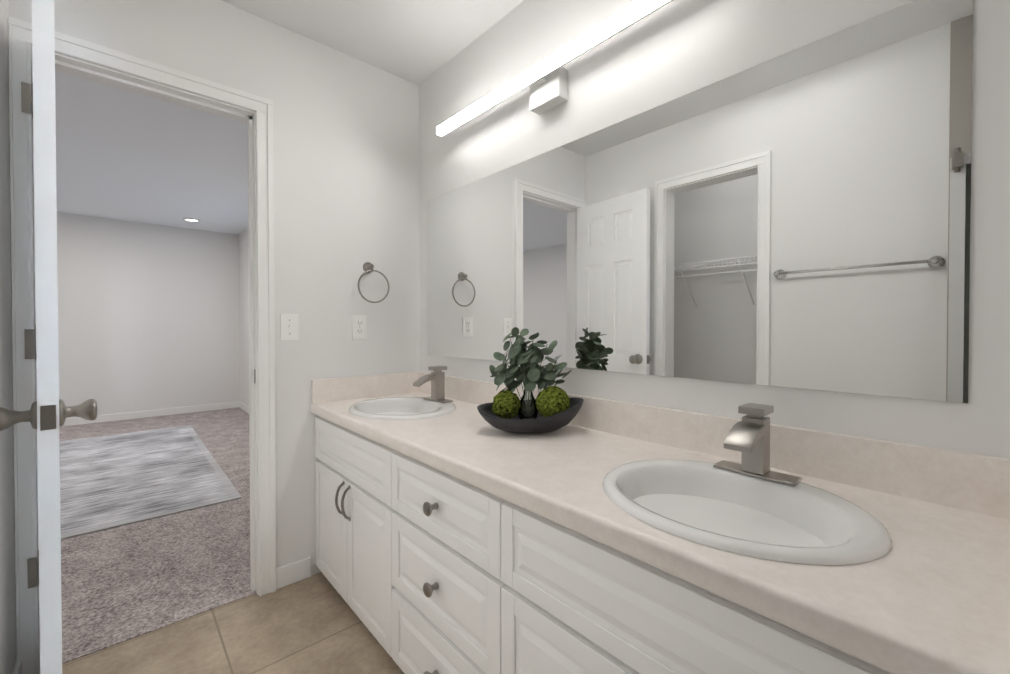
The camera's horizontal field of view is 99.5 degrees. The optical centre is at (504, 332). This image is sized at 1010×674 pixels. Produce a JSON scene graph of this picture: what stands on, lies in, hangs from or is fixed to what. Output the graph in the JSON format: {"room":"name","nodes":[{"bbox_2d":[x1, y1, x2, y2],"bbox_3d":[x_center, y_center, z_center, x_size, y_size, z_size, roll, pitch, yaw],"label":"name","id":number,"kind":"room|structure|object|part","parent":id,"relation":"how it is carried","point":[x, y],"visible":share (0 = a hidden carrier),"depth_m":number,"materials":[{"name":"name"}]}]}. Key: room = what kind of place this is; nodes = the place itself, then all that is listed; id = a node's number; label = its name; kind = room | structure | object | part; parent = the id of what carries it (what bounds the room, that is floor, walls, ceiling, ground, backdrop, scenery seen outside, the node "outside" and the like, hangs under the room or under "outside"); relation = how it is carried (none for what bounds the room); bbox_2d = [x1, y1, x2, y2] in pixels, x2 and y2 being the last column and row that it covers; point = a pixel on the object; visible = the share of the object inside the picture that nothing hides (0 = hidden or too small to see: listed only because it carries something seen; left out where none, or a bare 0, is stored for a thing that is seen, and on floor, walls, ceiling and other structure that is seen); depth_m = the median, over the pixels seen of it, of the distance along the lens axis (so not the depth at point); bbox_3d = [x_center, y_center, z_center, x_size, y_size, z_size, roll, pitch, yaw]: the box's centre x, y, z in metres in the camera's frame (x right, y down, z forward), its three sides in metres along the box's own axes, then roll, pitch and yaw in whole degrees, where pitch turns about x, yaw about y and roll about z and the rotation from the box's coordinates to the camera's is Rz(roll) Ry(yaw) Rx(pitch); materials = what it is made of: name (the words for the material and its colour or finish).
{"room":"bathroom","nodes":[
{"label":"bathroom","id":0,"kind":"room"},
{"bbox_2d":[0,0,16,673],"bbox_3d":[-0.553,-0.086,0.146,0.120,2.440,3.120,-1,1,-42],"label":"wall","id":1,"kind":"structure","parent":0,"point":[8,658],"depth_m":1.27,"materials":[{"name":"white paint"}]},
{"bbox_2d":[12,658,22,673],"bbox_3d":[-1.349,1.077,1.146,0.013,0.090,0.561,-1,1,-42],"label":"baseboard","id":2,"kind":"structure","parent":1,"relation":"attached to","point":[18,668],"depth_m":1.33,"materials":[{"name":"white paint"}]},
{"bbox_2d":[57,212,239,417],"bbox_3d":[-5.343,-0.140,4.701,4.160,2.440,0.120,-1,1,-42],"label":"wall","id":3,"kind":"structure","parent":0,"point":[148,316],"depth_m":5.37,"materials":[{"name":"white paint"}]},
{"bbox_2d":[60,401,237,426],"bbox_3d":[-5.249,1.035,4.707,3.990,0.090,0.017,-1,1,-42],"label":"baseboard","id":4,"kind":"structure","parent":3,"relation":"attached to","point":[198,408],"depth_m":5.40,"materials":[{"name":"white paint"}]},
{"bbox_2d":[59,407,255,663],"bbox_3d":[-3.605,1.150,2.870,4.040,0.104,4.950,-1,1,-42],"label":"floor","id":5,"kind":"structure","parent":0,"point":[121,584],"depth_m":2.08,"materials":[{"name":"beige carpet"}]},
{"bbox_2d":[60,425,241,539],"bbox_3d":[-3.562,1.090,3.076,2.380,0.010,2.800,-1,1,-42],"label":"rug","id":6,"kind":"object","parent":5,"relation":"on","point":[111,481],"visible":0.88,"depth_m":3.15,"materials":[{"name":"grey fabric"}]},
{"bbox_2d":[8,0,419,574],"bbox_3d":[-2.022,-0.097,1.004,4.161,2.440,0.120,-1,1,-42],"label":"wall","id":7,"kind":"structure","parent":0,"point":[346,160],"depth_m":1.95,"materials":[{"name":"white paint"}]},
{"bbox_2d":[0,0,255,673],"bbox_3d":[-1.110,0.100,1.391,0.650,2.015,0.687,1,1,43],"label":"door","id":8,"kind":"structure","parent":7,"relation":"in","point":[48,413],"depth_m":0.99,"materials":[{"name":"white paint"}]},
{"bbox_3d":[-1.293,0.012,1.586,0.648,1.599,0.058,-1,1,-42],"label":"door jamb hardware","id":9,"kind":"part","parent":8,"relation":"part of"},
{"bbox_2d":[8,16,275,673],"bbox_3d":[-1.320,0.068,1.636,0.756,2.097,0.164,-1,1,-42],"label":"door frame","id":10,"kind":"structure","parent":7,"relation":"attached to","point":[23,310],"depth_m":1.53,"materials":[{"name":"white paint"}]},
{"bbox_2d":[280,314,298,339],"bbox_3d":[-0.945,-0.024,1.880,0.072,0.116,0.016,-1,1,-42],"label":"switch plate","id":11,"kind":"object","parent":7,"relation":"attached to","point":[289,326],"visible":1,"depth_m":1.88,"materials":[{"name":"white plastic"}]},
{"bbox_2d":[276,557,310,576],"bbox_3d":[-0.804,1.065,2.202,0.725,0.090,0.013,-1,1,-42],"label":"baseboard","id":12,"kind":"structure","parent":7,"relation":"attached to","point":[285,569],"depth_m":1.89,"materials":[{"name":"white paint"}]},
{"bbox_2d":[352,315,366,338],"bbox_3d":[-0.712,-0.026,2.094,0.072,0.116,0.008,-1,1,-42],"label":"electrical outlet plate","id":13,"kind":"object","parent":7,"relation":"attached to","point":[359,326],"visible":1,"depth_m":2.09,"materials":[{"name":"white plastic"}]},
{"bbox_2d":[358,262,388,302],"bbox_3d":[-0.654,-0.245,2.112,0.164,0.204,0.054,-1,1,-42],"label":"towel ring","id":14,"kind":"object","parent":7,"relation":"attached to","point":[368,267],"visible":0.98,"depth_m":2.10,"materials":[{"name":"grey metal"}]},
{"bbox_2d":[62,572,403,673],"bbox_3d":[-0.295,1.180,0.486,2.220,0.100,3.020,-1,1,-42],"label":"floor","id":15,"kind":"structure","parent":0,"point":[313,624],"depth_m":1.53,"materials":[{"name":"beige tile"}]},
{"bbox_2d":[311,366,1009,673],"bbox_3d":[0.026,0.640,1.346,0.583,0.956,2.116,-1,1,-42],"label":"bathroom vanity","id":16,"kind":"object","parent":15,"relation":"on","point":[456,533],"visible":1,"depth_m":0.90,"materials":[{"name":"white wood"}]},
{"bbox_2d":[349,397,455,419],"bbox_3d":[-0.435,0.382,1.823,0.426,0.144,0.496,-1,1,-42],"label":"sink","id":17,"kind":"object","parent":16,"relation":"in","point":[388,408],"depth_m":1.91,"materials":[{"name":"white ceramic"}]},
{"bbox_2d":[413,366,452,402],"bbox_3d":[-0.334,0.232,1.912,0.146,0.153,0.164,-1,1,-42],"label":"faucet","id":18,"kind":"object","parent":16,"relation":"on","point":[437,378],"depth_m":1.92,"materials":[{"name":"silver metal"}]},
{"bbox_2d":[477,327,583,433],"bbox_3d":[0.083,0.155,1.424,0.297,0.345,0.271,-1,1,-42],"label":"potted plant","id":19,"kind":"object","parent":16,"relation":"on","point":[549,408],"visible":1,"depth_m":1.41,"materials":[{"name":"green plant"}]},
{"bbox_2d":[603,459,891,564],"bbox_3d":[0.437,0.393,0.852,0.426,0.144,0.496,-1,1,-42],"label":"sink","id":20,"kind":"object","parent":16,"relation":"in","point":[727,510],"depth_m":0.84,"materials":[{"name":"white ceramic"}]},
{"bbox_2d":[713,403,801,485],"bbox_3d":[0.538,0.243,0.941,0.146,0.153,0.164,-1,1,-42],"label":"faucet","id":21,"kind":"object","parent":16,"relation":"on","point":[750,436],"depth_m":0.94,"materials":[{"name":"silver metal"}]},
{"bbox_2d":[239,228,248,406],"bbox_3d":[-2.116,-0.135,4.340,0.160,2.440,4.970,-1,1,-42],"label":"wall","id":22,"kind":"structure","parent":0,"point":[243,317],"depth_m":5.81,"materials":[{"name":"white paint"}]},
{"bbox_2d":[238,401,248,413],"bbox_3d":[-2.142,1.041,4.250,0.017,0.090,4.850,-1,1,-42],"label":"baseboard","id":23,"kind":"structure","parent":22,"relation":"attached to","point":[241,405],"depth_m":5.82,"materials":[{"name":"white paint"}]},
{"bbox_2d":[55,0,523,234],"bbox_3d":[-2.581,-1.375,1.730,4.320,0.100,8.210,-1,1,-42],"label":"ceiling","id":24,"kind":"structure","parent":0,"point":[123,154],"depth_m":2.78,"materials":[{"name":"white paint"}]},
{"bbox_2d":[183,218,199,221],"bbox_3d":[-3.794,-1.359,5.177,0.170,0.012,0.170,-1,1,-42],"label":"recessed light","id":25,"kind":"object","parent":24,"relation":"attached to","point":[192,219],"visible":1,"depth_m":5.16,"materials":[{"name":"white paint"}]},
{"bbox_2d":[419,0,1009,458],"bbox_3d":[0.637,-0.099,1.215,0.160,2.440,3.120,-1,1,-42],"label":"wall","id":26,"kind":"structure","parent":0,"point":[671,50],"depth_m":1.19,"materials":[{"name":"white paint"}]},
{"bbox_2d":[436,0,672,135],"bbox_3d":[0.136,-0.890,1.555,0.116,0.110,1.226,-1,1,-42],"label":"sconce","id":27,"kind":"object","parent":26,"relation":"attached to","point":[546,79],"visible":1,"depth_m":1.52,"materials":[{"name":"white plastic"}]},
{"bbox_2d":[427,0,972,402],"bbox_3d":[0.239,-0.276,1.531,0.004,0.807,1.932,-1,1,-42],"label":"mirror","id":28,"kind":"object","parent":26,"relation":"attached to","point":[798,217],"visible":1,"depth_m":1.08,"materials":[{"name":"clear glass"}]}
]}

